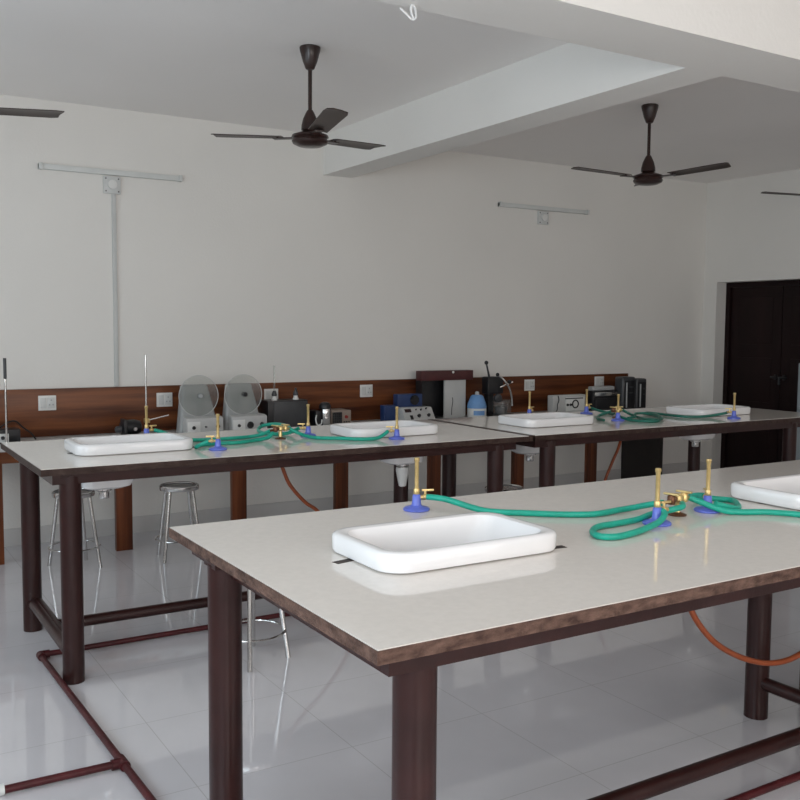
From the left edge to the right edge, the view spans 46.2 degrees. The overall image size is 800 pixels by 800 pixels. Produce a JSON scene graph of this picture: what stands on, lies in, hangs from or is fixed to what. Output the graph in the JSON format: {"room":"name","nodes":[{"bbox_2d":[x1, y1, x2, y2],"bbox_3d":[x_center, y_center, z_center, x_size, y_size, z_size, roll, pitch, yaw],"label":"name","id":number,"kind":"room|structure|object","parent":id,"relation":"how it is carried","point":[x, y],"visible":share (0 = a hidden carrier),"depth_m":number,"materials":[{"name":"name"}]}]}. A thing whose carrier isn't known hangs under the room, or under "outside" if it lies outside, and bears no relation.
{"room":"science classroom","nodes":[
{"label":"science classroom","id":0,"kind":"room"},
{"bbox_2d":[0,94,706,528],"bbox_3d":[-0.911,-0.564,7.169,9.590,2.900,0.220,-2,5,-31],"label":"wall","id":1,"kind":"structure","parent":0,"point":[264,265],"depth_m":7.15,"materials":[{"name":"paint"}]},
{"bbox_2d":[38,162,182,181],"bbox_3d":[-1.930,-1.529,6.308,0.950,0.042,0.045,-2,5,-31],"label":"tube light","id":2,"kind":"object","parent":1,"relation":"attached to","point":[41,165],"visible":1,"depth_m":6.29,"materials":[{"name":"white plastic"}]},
{"bbox_2d":[103,176,120,193],"bbox_3d":[-1.938,-1.447,6.316,0.116,0.115,0.035,-2,5,-31],"label":"junction box","id":3,"kind":"object","parent":1,"relation":"attached to","point":[111,185],"visible":1,"depth_m":6.31,"materials":[{"name":"white plastic"}]},
{"bbox_2d":[111,194,118,386],"bbox_3d":[-1.938,-0.741,6.384,0.028,1.300,0.018,-2,5,-31],"label":"conduit","id":4,"kind":"object","parent":1,"relation":"attached to","point":[113,196],"visible":1,"depth_m":6.38,"materials":[{"name":"grey plastic"}]},
{"bbox_2d":[0,373,627,437],"bbox_3d":[-0.527,0.011,7.303,6.306,0.316,0.027,-2,5,-31],"label":"board","id":5,"kind":"object","parent":1,"relation":"attached to","point":[89,410],"visible":0.48,"depth_m":6.63,"materials":[{"name":"brown wood"}]},
{"bbox_2d":[38,395,55,410],"bbox_3d":[-2.322,0.020,6.177,0.112,0.098,0.016,-2,5,-31],"label":"wall socket","id":6,"kind":"object","parent":5,"relation":"attached to","point":[48,402],"visible":1,"depth_m":6.17,"materials":[{"name":"white plastic"}]},
{"bbox_2d":[156,392,171,406],"bbox_3d":[-1.652,-0.002,6.586,0.112,0.098,0.016,-2,5,-31],"label":"wall socket","id":7,"kind":"object","parent":5,"relation":"attached to","point":[163,399],"visible":1,"depth_m":6.58,"materials":[{"name":"white plastic"}]},
{"bbox_2d":[264,389,277,398],"bbox_3d":[-0.961,-0.035,7.008,0.112,0.098,0.016,-2,5,-31],"label":"wall socket","id":8,"kind":"object","parent":5,"relation":"attached to","point":[267,392],"visible":0.44,"depth_m":6.99,"materials":[{"name":"white plastic"}]},
{"bbox_2d":[360,384,372,396],"bbox_3d":[-0.266,-0.072,7.431,0.112,0.098,0.016,-2,5,-31],"label":"wall socket","id":9,"kind":"object","parent":5,"relation":"attached to","point":[365,390],"visible":1,"depth_m":7.43,"materials":[{"name":"white plastic"}]},
{"bbox_2d":[524,379,534,390],"bbox_3d":[1.146,-0.132,8.293,0.112,0.098,0.016,-2,5,-31],"label":"wall socket","id":10,"kind":"object","parent":5,"relation":"attached to","point":[529,385],"visible":1,"depth_m":8.29,"materials":[{"name":"white plastic"}]},
{"bbox_2d":[594,376,603,385],"bbox_3d":[1.854,-0.170,8.724,0.112,0.098,0.016,-2,5,-31],"label":"wall socket","id":11,"kind":"object","parent":5,"relation":"attached to","point":[599,380],"visible":0.87,"depth_m":8.72,"materials":[{"name":"white plastic"}]},
{"bbox_2d":[4,462,687,546],"bbox_3d":[-0.861,0.833,7.178,9.150,0.115,0.012,-2,5,-31],"label":"baseboard","id":12,"kind":"structure","parent":1,"relation":"attached to","point":[145,523],"depth_m":7.15,"materials":[{"name":"tile"}]},
{"bbox_2d":[537,211,548,224],"bbox_3d":[1.266,-1.605,8.269,0.116,0.115,0.035,-2,5,-31],"label":"junction box","id":13,"kind":"object","parent":1,"relation":"attached to","point":[542,216],"visible":1,"depth_m":8.26,"materials":[{"name":"white plastic"}]},
{"bbox_2d":[498,201,589,214],"bbox_3d":[1.278,-1.687,8.264,1.010,0.042,0.045,-2,5,-31],"label":"tube light","id":14,"kind":"object","parent":1,"relation":"attached to","point":[500,204],"visible":1,"depth_m":8.24,"materials":[{"name":"white plastic"}]},
{"bbox_2d":[0,530,799,799],"bbox_3d":[1.637,1.253,3.401,9.890,0.100,9.540,-2,5,-31],"label":"floor","id":15,"kind":"structure","parent":0,"point":[586,716],"depth_m":3.61,"materials":[{"name":"tile"}]},
{"bbox_2d":[47,487,101,567],"bbox_3d":[-1.953,0.773,5.622,0.303,0.463,0.303,-3,6,-39],"label":"stool","id":16,"kind":"object","parent":15,"relation":"on","point":[88,494],"visible":0.59,"depth_m":5.62,"materials":[{"name":"silver metal"}]},
{"bbox_2d":[155,481,200,562],"bbox_3d":[-1.380,0.757,5.873,0.303,0.463,0.303,-1,5,-23],"label":"stool","id":17,"kind":"object","parent":15,"relation":"on","point":[178,486],"visible":0.8,"depth_m":5.82,"materials":[{"name":"silver metal"}]},
{"bbox_2d":[1,420,528,684],"bbox_3d":[-0.614,0.638,4.704,2.417,0.891,0.970,-2,5,-31],"label":"lab bench","id":18,"kind":"object","parent":15,"relation":"on","point":[49,460],"visible":0.58,"depth_m":4.24,"materials":[{"name":"laminate"}]},
{"bbox_2d":[64,433,192,498],"bbox_3d":[-1.226,0.304,4.253,0.523,0.262,0.329,-2,5,-31],"label":"sink","id":19,"kind":"object","parent":18,"relation":"in","point":[147,442],"visible":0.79,"depth_m":4.16,"materials":[{"name":"white ceramic"}]},
{"bbox_2d":[96,489,111,498],"bbox_3d":[-1.325,0.414,4.202,0.068,0.051,0.067,-2,5,-31],"label":"outlet","id":20,"kind":"object","parent":19,"relation":"attached to","point":[103,494],"depth_m":4.18,"materials":[{"name":"silver metal"}]},
{"bbox_2d":[144,406,156,433],"bbox_3d":[-1.256,0.110,4.648,0.082,0.163,0.082,1,4,5],"label":"burner","id":21,"kind":"object","parent":18,"relation":"on","point":[146,430],"visible":0.73,"depth_m":4.64,"materials":[{"name":"gold metal"}]},
{"bbox_2d":[154,428,270,441],"bbox_3d":[-0.932,0.171,4.610,0.592,0.053,0.176,0,4,-1],"label":"hose","id":22,"kind":"object","parent":18,"relation":"on","point":[155,429],"visible":0.62,"depth_m":4.64,"materials":[{"name":"green rubber"}]},
{"bbox_2d":[206,414,226,450],"bbox_3d":[-0.824,0.144,4.246,0.082,0.163,0.082,4,5,35],"label":"burner","id":23,"kind":"object","parent":18,"relation":"on","point":[217,447],"visible":1,"depth_m":4.24,"materials":[{"name":"gold metal"}]},
{"bbox_2d":[194,431,274,448],"bbox_3d":[-0.794,0.186,4.451,0.114,0.049,0.488,3,5,32],"label":"hose","id":24,"kind":"object","parent":18,"relation":"on","point":[206,442],"visible":0.93,"depth_m":4.43,"materials":[{"name":"teal rubber"}]},
{"bbox_2d":[257,422,299,435],"bbox_3d":[-0.651,0.150,4.890,0.156,0.055,0.369,-2,5,-31],"label":"hose","id":25,"kind":"object","parent":18,"relation":"on","point":[271,423],"visible":0.7,"depth_m":4.88,"materials":[{"name":"green rubber"}]},
{"bbox_2d":[270,424,289,438],"bbox_3d":[-0.597,0.158,4.686,0.056,0.071,0.132,4,6,38],"label":"tap","id":26,"kind":"object","parent":18,"relation":"on","point":[276,428],"visible":1,"depth_m":4.67,"materials":[{"name":"brown metal"}]},
{"bbox_2d":[281,467,319,510],"bbox_3d":[-0.408,0.628,4.834,0.459,0.820,0.077,-1,5,-22],"label":"gas hose","id":27,"kind":"object","parent":18,"relation":"hanging from","point":[287,480],"visible":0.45,"depth_m":4.76,"materials":[{"name":"orange rubber"}]},
{"bbox_2d":[298,404,315,435],"bbox_3d":[-0.471,0.103,4.812,0.082,0.163,0.082,4,5,35],"label":"burner","id":28,"kind":"object","parent":18,"relation":"on","point":[308,428],"visible":0.89,"depth_m":4.80,"materials":[{"name":"gold metal"}]},
{"bbox_2d":[289,428,388,440],"bbox_3d":[-0.310,0.171,4.674,0.507,0.053,0.119,1,4,4],"label":"hose","id":29,"kind":"object","parent":18,"relation":"on","point":[386,432],"visible":1,"depth_m":4.64,"materials":[{"name":"green rubber"}]},
{"bbox_2d":[330,420,437,486],"bbox_3d":[-0.085,0.298,4.954,0.523,0.340,0.329,-2,5,-31],"label":"sink","id":30,"kind":"object","parent":18,"relation":"in","point":[406,427],"visible":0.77,"depth_m":4.92,"materials":[{"name":"white ceramic"}]},
{"bbox_2d":[330,420,437,464],"bbox_3d":[-0.084,0.234,4.949,0.523,0.214,0.329,-2,5,-31],"label":"basin","id":31,"kind":"object","parent":30,"relation":"in","point":[406,427],"depth_m":4.90,"materials":[{"name":"white ceramic"}]},
{"bbox_2d":[386,407,404,439],"bbox_3d":[-0.016,0.115,4.704,0.082,0.163,0.082,4,6,42],"label":"burner","id":32,"kind":"object","parent":18,"relation":"on","point":[396,436],"visible":1,"depth_m":4.70,"materials":[{"name":"gold metal"}]},
{"bbox_2d":[242,589,290,671],"bbox_3d":[-0.648,0.901,4.087,0.303,0.463,0.303,4,6,38],"label":"stool","id":33,"kind":"object","parent":15,"relation":"on","point":[251,640],"visible":0.33,"depth_m":3.96,"materials":[{"name":"silver metal"}]},
{"bbox_2d":[0,411,662,564],"bbox_3d":[-0.398,0.540,7.140,6.320,0.712,0.520,-2,5,-31],"label":"countertop","id":34,"kind":"structure","parent":15,"relation":"on","point":[639,458],"depth_m":6.86,"materials":[{"name":"brown wood"}]},
{"bbox_2d":[3,358,7,441],"bbox_3d":[-2.374,0.011,5.719,0.095,0.532,0.100,-2,5,-31],"label":"stand","id":35,"kind":"object","parent":34,"relation":"on","point":[4,359],"visible":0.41,"depth_m":5.70,"materials":[{"name":"silver metal"}]},
{"bbox_2d":[0,420,35,443],"bbox_3d":[-2.429,0.196,5.868,0.314,0.140,0.154,-2,5,-31],"label":"supplies","id":36,"kind":"object","parent":34,"relation":"on","point":[13,432],"visible":0.91,"depth_m":5.83,"materials":[{"name":"black plastic"}]},
{"bbox_2d":[115,419,141,434],"bbox_3d":[-1.796,0.185,6.211,0.180,0.118,0.150,-2,5,-31],"label":"motor","id":37,"kind":"object","parent":34,"relation":"on","point":[132,426],"visible":0.83,"depth_m":6.18,"materials":[{"name":"black metal"}]},
{"bbox_2d":[144,355,168,422],"bbox_3d":[-1.625,-0.027,6.220,0.157,0.542,0.104,-2,5,-31],"label":"stand","id":38,"kind":"object","parent":34,"relation":"on","point":[144,355],"visible":0.4,"depth_m":6.18,"materials":[{"name":"silver metal"}]},
{"bbox_2d":[176,375,222,432],"bbox_3d":[-1.373,0.031,6.394,0.296,0.403,0.189,-2,5,-31],"label":"instrument","id":39,"kind":"object","parent":34,"relation":"on","point":[196,413],"visible":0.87,"depth_m":6.37,"materials":[{"name":"white plastic"}]},
{"bbox_2d":[222,374,266,430],"bbox_3d":[-1.098,0.020,6.562,0.296,0.403,0.189,-2,5,-31],"label":"instrument","id":40,"kind":"object","parent":34,"relation":"on","point":[240,410],"visible":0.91,"depth_m":6.53,"materials":[{"name":"white plastic"}]},
{"bbox_2d":[0,411,547,451],"bbox_3d":[-0.395,0.198,7.113,6.320,0.025,0.520,-2,5,-31],"label":"countertop","id":41,"kind":"structure","parent":34,"relation":"on","point":[169,431],"depth_m":6.28,"materials":[{"name":"beige laminate"}]},
{"bbox_2d":[259,388,307,427],"bbox_3d":[-0.852,-0.026,6.863,0.315,0.452,0.176,-2,5,-31],"label":"box","id":42,"kind":"object","parent":34,"relation":"on","point":[292,411],"visible":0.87,"depth_m":6.80,"materials":[{"name":"plastic"}]},
{"bbox_2d":[271,390,276,399],"bbox_3d":[-0.911,-0.033,6.801,0.044,0.071,0.044,-2,5,-31],"label":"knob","id":43,"kind":"object","parent":42,"relation":"attached to","point":[274,395],"depth_m":6.79,"materials":[{"name":"grey plastic"}]},
{"bbox_2d":[293,390,298,399],"bbox_3d":[-0.766,-0.039,6.889,0.044,0.071,0.044,-2,5,-31],"label":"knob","id":44,"kind":"object","parent":42,"relation":"attached to","point":[295,394],"depth_m":6.88,"materials":[{"name":"grey plastic"}]},
{"bbox_2d":[309,402,330,425],"bbox_3d":[-0.591,0.105,6.947,0.160,0.180,0.185,-2,5,-31],"label":"cup","id":45,"kind":"object","parent":34,"relation":"on","point":[322,417],"visible":0.92,"depth_m":6.93,"materials":[{"name":"black metal"}]},
{"bbox_2d":[331,408,350,423],"bbox_3d":[-0.478,0.129,7.095,0.165,0.112,0.174,-2,5,-31],"label":"meter","id":46,"kind":"object","parent":34,"relation":"on","point":[339,415],"visible":0.71,"depth_m":7.03,"materials":[{"name":"beige metal"}]},
{"bbox_2d":[332,412,341,423],"bbox_3d":[-0.469,0.136,7.012,0.077,0.087,0.010,-2,5,-31],"label":"grille","id":47,"kind":"object","parent":46,"relation":"attached to","point":[336,416],"depth_m":7.00,"materials":[{"name":"grey plastic"}]},
{"bbox_2d":[380,405,395,420],"bbox_3d":[-0.091,0.106,7.300,0.110,0.132,0.066,-2,5,-31],"label":"box","id":48,"kind":"object","parent":34,"relation":"on","point":[387,412],"visible":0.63,"depth_m":7.27,"materials":[{"name":"blue metal"}]},
{"bbox_2d":[393,393,434,419],"bbox_3d":[0.109,0.062,7.371,0.278,0.212,0.209,-2,5,-31],"label":"instrument","id":49,"kind":"object","parent":34,"relation":"on","point":[410,406],"visible":0.86,"depth_m":7.35,"materials":[{"name":"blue metal"}]},
{"bbox_2d":[410,395,418,404],"bbox_3d":[0.117,0.000,7.404,0.080,0.080,0.008,-2,5,-31],"label":"vent","id":50,"kind":"object","parent":49,"relation":"attached to","point":[414,399],"depth_m":7.40,"materials":[{"name":"black plastic"}]},
{"bbox_2d":[416,370,472,417],"bbox_3d":[0.357,-0.049,7.684,0.510,0.388,0.129,-2,5,-31],"label":"instrument","id":51,"kind":"object","parent":34,"relation":"on","point":[444,391],"visible":0.98,"depth_m":7.68,"materials":[{"name":"black plastic"}]},
{"bbox_2d":[467,391,486,416],"bbox_3d":[0.635,0.036,7.743,0.162,0.214,0.162,-2,5,-31],"label":"bottle","id":52,"kind":"object","parent":34,"relation":"on","point":[476,406],"visible":0.94,"depth_m":7.68,"materials":[{"name":"blue plastic"}]},
{"bbox_2d":[482,361,512,415],"bbox_3d":[0.806,-0.098,7.849,0.265,0.466,0.200,-2,5,-31],"label":"apparatus","id":53,"kind":"object","parent":34,"relation":"on","point":[491,385],"visible":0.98,"depth_m":7.81,"materials":[{"name":"black plastic"}]},
{"bbox_2d":[548,394,584,411],"bbox_3d":[1.467,0.034,8.217,0.382,0.158,0.104,-2,5,-31],"label":"instrument","id":54,"kind":"object","parent":34,"relation":"on","point":[567,402],"visible":0.91,"depth_m":8.18,"materials":[{"name":"white plastic"}]},
{"bbox_2d":[588,386,616,410],"bbox_3d":[1.809,-0.012,8.424,0.290,0.222,0.102,-2,5,-31],"label":"instrument","id":55,"kind":"object","parent":34,"relation":"on","point":[600,397],"visible":0.8,"depth_m":8.37,"materials":[{"name":"plastic"}]},
{"bbox_2d":[615,376,634,408],"bbox_3d":[2.045,-0.059,8.516,0.162,0.306,0.124,-2,5,-31],"label":"equipment case","id":56,"kind":"object","parent":34,"relation":"on","point":[624,385],"visible":0.88,"depth_m":8.46,"materials":[{"name":"black plastic"}]},
{"bbox_2d":[634,378,645,408],"bbox_3d":[2.179,-0.056,8.599,0.133,0.288,0.124,-2,5,-31],"label":"equipment case","id":57,"kind":"object","parent":34,"relation":"on","point":[640,383],"visible":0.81,"depth_m":8.54,"materials":[{"name":"grey plastic"}]},
{"bbox_2d":[0,612,799,799],"bbox_3d":[0.779,1.177,3.411,6.400,0.036,3.623,-2,5,-31],"label":"gas pipe","id":58,"kind":"object","parent":15,"relation":"on","point":[120,761],"visible":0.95,"depth_m":3.05,"materials":[{"name":"red metal"}]},
{"bbox_2d":[169,460,799,799],"bbox_3d":[1.702,0.756,3.406,4.800,0.891,1.160,-2,5,-31],"label":"lab bench","id":59,"kind":"object","parent":15,"relation":"on","point":[405,627],"visible":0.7,"depth_m":2.24,"materials":[{"name":"laminate"}]},
{"bbox_2d":[403,457,433,512],"bbox_3d":[0.051,0.257,2.875,0.082,0.163,0.082,4,5,35],"label":"burner","id":60,"kind":"object","parent":59,"relation":"on","point":[416,506],"visible":1,"depth_m":2.87,"materials":[{"name":"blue metal"}]},
{"bbox_2d":[332,512,556,573],"bbox_3d":[0.113,0.460,2.377,0.523,0.262,0.329,-2,5,-31],"label":"sink","id":61,"kind":"object","parent":59,"relation":"in","point":[439,542],"visible":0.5,"depth_m":2.35,"materials":[{"name":"white ceramic"}]},
{"bbox_2d":[426,494,663,517],"bbox_3d":[0.435,0.319,2.830,0.714,0.053,0.111,1,4,1],"label":"hose","id":62,"kind":"object","parent":59,"relation":"on","point":[508,512],"visible":0.88,"depth_m":2.81,"materials":[{"name":"teal rubber"}]},
{"bbox_2d":[589,501,685,539],"bbox_3d":[0.672,0.336,2.663,0.129,0.049,0.458,5,6,42],"label":"hose","id":63,"kind":"object","parent":59,"relation":"on","point":[682,505],"visible":0.94,"depth_m":2.62,"materials":[{"name":"teal rubber"}]},
{"bbox_2d":[642,468,671,526],"bbox_3d":[0.740,0.276,2.694,0.082,0.163,0.082,1,5,12],"label":"burner","id":64,"kind":"object","parent":59,"relation":"on","point":[656,512],"visible":0.82,"depth_m":2.69,"materials":[{"name":"gold metal"}]},
{"bbox_2d":[663,490,692,516],"bbox_3d":[0.838,0.312,2.834,0.132,0.071,0.056,-3,6,-41],"label":"tap","id":65,"kind":"object","parent":59,"relation":"on","point":[675,498],"visible":0.88,"depth_m":2.82,"materials":[{"name":"brown metal"}]},
{"bbox_2d":[693,459,719,513],"bbox_3d":[0.950,0.263,2.892,0.082,0.163,0.082,-3,6,-37],"label":"burner","id":66,"kind":"object","parent":59,"relation":"on","point":[707,496],"visible":0.85,"depth_m":2.88,"materials":[{"name":"gold metal"}]},
{"bbox_2d":[688,492,741,508],"bbox_3d":[1.014,0.314,2.969,0.161,0.049,0.215,-1,5,-13],"label":"hose","id":67,"kind":"object","parent":59,"relation":"on","point":[719,500],"visible":0.7,"depth_m":2.97,"materials":[{"name":"teal rubber"}]},
{"bbox_2d":[689,610,799,665],"bbox_3d":[1.275,0.781,3.090,1.032,0.832,0.081,-2,5,-25],"label":"gas hose","id":68,"kind":"object","parent":59,"relation":"hanging from","point":[693,614],"visible":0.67,"depth_m":2.99,"materials":[{"name":"orange rubber"}]},
{"bbox_2d":[689,495,799,517],"bbox_3d":[1.194,0.324,2.815,0.632,0.055,0.095,1,4,4],"label":"hose","id":69,"kind":"object","parent":59,"relation":"on","point":[696,500],"visible":1,"depth_m":2.84,"materials":[{"name":"teal rubber"}]},
{"bbox_2d":[731,474,799,509],"bbox_3d":[1.390,0.409,3.156,0.523,0.262,0.329,-2,5,-31],"label":"sink","id":70,"kind":"object","parent":59,"relation":"in","point":[783,491],"visible":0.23,"depth_m":3.08,"materials":[{"name":"white ceramic"}]},
{"bbox_2d":[485,484,523,491],"bbox_3d":[0.649,0.773,5.872,0.303,0.463,0.303,3,5,28],"label":"stool","id":71,"kind":"object","parent":15,"relation":"on","point":[506,487],"visible":0.22,"depth_m":5.87,"materials":[{"name":"silver metal"}]},
{"bbox_2d":[428,407,799,496],"bbox_3d":[1.509,0.553,5.999,2.556,0.891,0.970,-2,5,-31],"label":"lab bench","id":72,"kind":"object","parent":15,"relation":"on","point":[546,439],"visible":0.3,"depth_m":5.60,"materials":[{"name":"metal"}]},
{"bbox_2d":[527,391,533,412],"bbox_3d":[0.817,0.027,5.914,0.082,0.163,0.082,0,4,-8],"label":"burner","id":73,"kind":"object","parent":72,"relation":"on","point":[530,410],"visible":0.74,"depth_m":5.91,"materials":[{"name":"gold metal"}]},
{"bbox_2d":[498,412,593,461],"bbox_3d":[0.857,0.221,5.525,0.523,0.262,0.329,-2,5,-31],"label":"sink","id":74,"kind":"object","parent":72,"relation":"in","point":[544,419],"visible":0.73,"depth_m":5.41,"materials":[{"name":"white ceramic"}]},
{"bbox_2d":[580,389,592,413],"bbox_3d":[1.226,0.011,6.164,0.082,0.163,0.082,1,4,5],"label":"burner","id":75,"kind":"object","parent":72,"relation":"on","point":[586,409],"visible":1,"depth_m":6.16,"materials":[{"name":"gold metal"}]},
{"bbox_2d":[596,410,611,420],"bbox_3d":[1.243,0.095,5.797,0.091,0.051,0.255,2,5,22],"label":"hose","id":76,"kind":"object","parent":72,"relation":"on","point":[609,411],"visible":1,"depth_m":5.88,"materials":[{"name":"green rubber"}]},
{"bbox_2d":[590,406,621,414],"bbox_3d":[1.361,0.072,6.107,0.089,0.052,0.278,-2,5,-31],"label":"hose","id":77,"kind":"object","parent":72,"relation":"on","point":[592,408],"visible":0.65,"depth_m":6.20,"materials":[{"name":"green rubber"}]},
{"bbox_2d":[603,441,621,480],"bbox_3d":[1.286,0.560,5.878,0.074,0.820,0.308,4,6,39],"label":"gas hose","id":78,"kind":"object","parent":72,"relation":"hanging from","point":[619,442],"visible":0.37,"depth_m":5.90,"materials":[{"name":"orange rubber"}]},
{"bbox_2d":[610,406,622,417],"bbox_3d":[1.368,0.076,5.926,0.056,0.071,0.132,5,6,43],"label":"tap","id":79,"kind":"object","parent":72,"relation":"on","point":[613,408],"visible":0.6,"depth_m":5.91,"materials":[{"name":"brown metal"}]},
{"bbox_2d":[611,394,624,420],"bbox_3d":[1.331,0.045,5.725,0.082,0.163,0.082,4,6,42],"label":"burner","id":80,"kind":"object","parent":72,"relation":"on","point":[617,418],"visible":1,"depth_m":5.72,"materials":[{"name":"gold metal"}]},
{"bbox_2d":[615,412,660,422],"bbox_3d":[1.516,0.101,5.783,0.268,0.046,0.320,5,6,45],"label":"hose","id":81,"kind":"object","parent":72,"relation":"on","point":[630,418],"visible":0.98,"depth_m":5.73,"materials":[{"name":"green rubber"}]},
{"bbox_2d":[622,409,727,419],"bbox_3d":[1.712,0.083,5.982,0.602,0.053,0.453,-2,5,-31],"label":"hose","id":82,"kind":"object","parent":72,"relation":"on","point":[623,410],"visible":0.76,"depth_m":5.94,"materials":[{"name":"green rubber"}]},
{"bbox_2d":[666,404,750,446],"bbox_3d":[2.051,0.173,6.254,0.523,0.262,0.329,-2,5,-31],"label":"sink","id":83,"kind":"object","parent":72,"relation":"in","point":[695,409],"visible":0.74,"depth_m":6.16,"materials":[{"name":"white ceramic"}]},
{"bbox_2d":[690,440,700,446],"bbox_3d":[1.952,0.283,6.202,0.068,0.051,0.067,-2,5,-31],"label":"drain pipe","id":84,"kind":"object","parent":83,"relation":"attached to","point":[694,443],"depth_m":6.18,"materials":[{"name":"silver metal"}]},
{"bbox_2d":[725,393,740,418],"bbox_3d":[2.109,0.036,5.919,0.082,0.163,0.082,-1,5,-15],"label":"burner","id":85,"kind":"object","parent":72,"relation":"on","point":[733,416],"visible":1,"depth_m":5.91,"materials":[{"name":"gold metal"}]},
{"bbox_2d":[796,363,799,459],"bbox_3d":[3.539,0.287,7.748,0.412,1.180,0.342,-2,5,-31],"label":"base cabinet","id":86,"kind":"object","parent":15,"relation":"on","point":[798,395],"visible":0.35,"depth_m":7.75,"materials":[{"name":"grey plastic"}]},
{"bbox_2d":[0,0,799,182],"bbox_3d":[1.532,-1.758,3.089,9.590,0.150,9.540,-2,5,-31],"label":"ceiling","id":87,"kind":"structure","parent":0,"point":[240,62],"depth_m":5.44,"materials":[{"name":"paint"}]},
{"bbox_2d":[0,107,63,117],"bbox_3d":[-2.011,-1.549,4.330,0.856,0.512,0.978,-2,5,-28],"label":"ceiling fan","id":88,"kind":"object","parent":87,"relation":"hanging from","point":[43,113],"visible":1,"depth_m":4.48,"materials":[{"name":"brown metal"}]},
{"bbox_2d":[211,44,385,149],"bbox_3d":[-0.401,-1.588,4.992,0.978,0.512,0.856,4,6,40],"label":"ceiling fan","id":89,"kind":"object","parent":87,"relation":"hanging from","point":[311,136],"visible":1,"depth_m":4.87,"materials":[{"name":"brown metal"}]},
{"bbox_2d":[323,43,720,177],"bbox_3d":[0.441,-1.743,5.693,0.240,0.300,3.535,-2,5,-31],"label":"beam","id":90,"kind":"structure","parent":87,"relation":"attached to","point":[568,80],"depth_m":5.26,"materials":[{"name":"paint"}]},
{"bbox_2d":[374,0,799,91],"bbox_3d":[1.092,-1.592,3.821,9.150,0.300,0.350,-2,5,-31],"label":"beam","id":91,"kind":"structure","parent":87,"relation":"attached to","point":[755,41],"depth_m":3.72,"materials":[{"name":"paint"}]},
{"bbox_2d":[399,4,416,20],"bbox_3d":[0.029,-1.389,3.352,0.070,0.063,0.014,-1,5,-23],"label":"wire","id":92,"kind":"object","parent":91,"relation":"hanging from","point":[413,18],"visible":1,"depth_m":3.36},
{"bbox_2d":[571,103,730,185],"bbox_3d":[1.637,-1.669,6.227,0.978,0.512,0.856,1,5,10],"label":"ceiling fan","id":93,"kind":"object","parent":87,"relation":"hanging from","point":[648,177],"visible":1,"depth_m":6.06,"materials":[{"name":"brown metal"}]},
{"bbox_2d":[761,191,799,195],"bbox_3d":[3.123,-1.713,6.933,0.856,0.512,0.978,0,4,1],"label":"ceiling fan","id":94,"kind":"object","parent":87,"relation":"hanging from","point":[765,192],"visible":1,"depth_m":6.96,"materials":[{"name":"brown metal"}]},
{"bbox_2d":[467,408,485,416],"bbox_3d":[0.634,0.104,7.749,0.158,0.078,0.158,-2,5,-31],"label":"label","id":95,"kind":"object","parent":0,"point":[471,412],"depth_m":7.68,"materials":[{"name":"white plastic"}]},
{"bbox_2d":[524,454,535,461],"bbox_3d":[0.758,0.331,5.473,0.068,0.051,0.067,-2,5,-31],"label":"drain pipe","id":96,"kind":"object","parent":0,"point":[529,457],"depth_m":5.45,"materials":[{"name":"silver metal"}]},
{"bbox_2d":[700,169,799,468],"bbox_3d":[5.517,-0.397,5.646,0.220,2.900,9.100,-2,5,-31],"label":"wall","id":97,"kind":"structure","parent":0,"point":[752,235],"depth_m":9.05,"materials":[{"name":"paint"}]},
{"bbox_2d":[700,461,706,469],"bbox_3d":[5.411,0.996,5.688,0.012,0.115,9.087,-2,5,-31],"label":"baseboard","id":98,"kind":"structure","parent":97,"relation":"attached to","point":[703,465],"depth_m":9.49,"materials":[{"name":"tile"}]},
{"bbox_2d":[720,280,799,467],"bbox_3d":[3.675,-0.165,8.840,0.112,1.915,1.460,-2,5,-31],"label":"door","id":99,"kind":"structure","parent":97,"relation":"in","point":[762,339],"depth_m":9.08,"materials":[{"name":"brown paint"}]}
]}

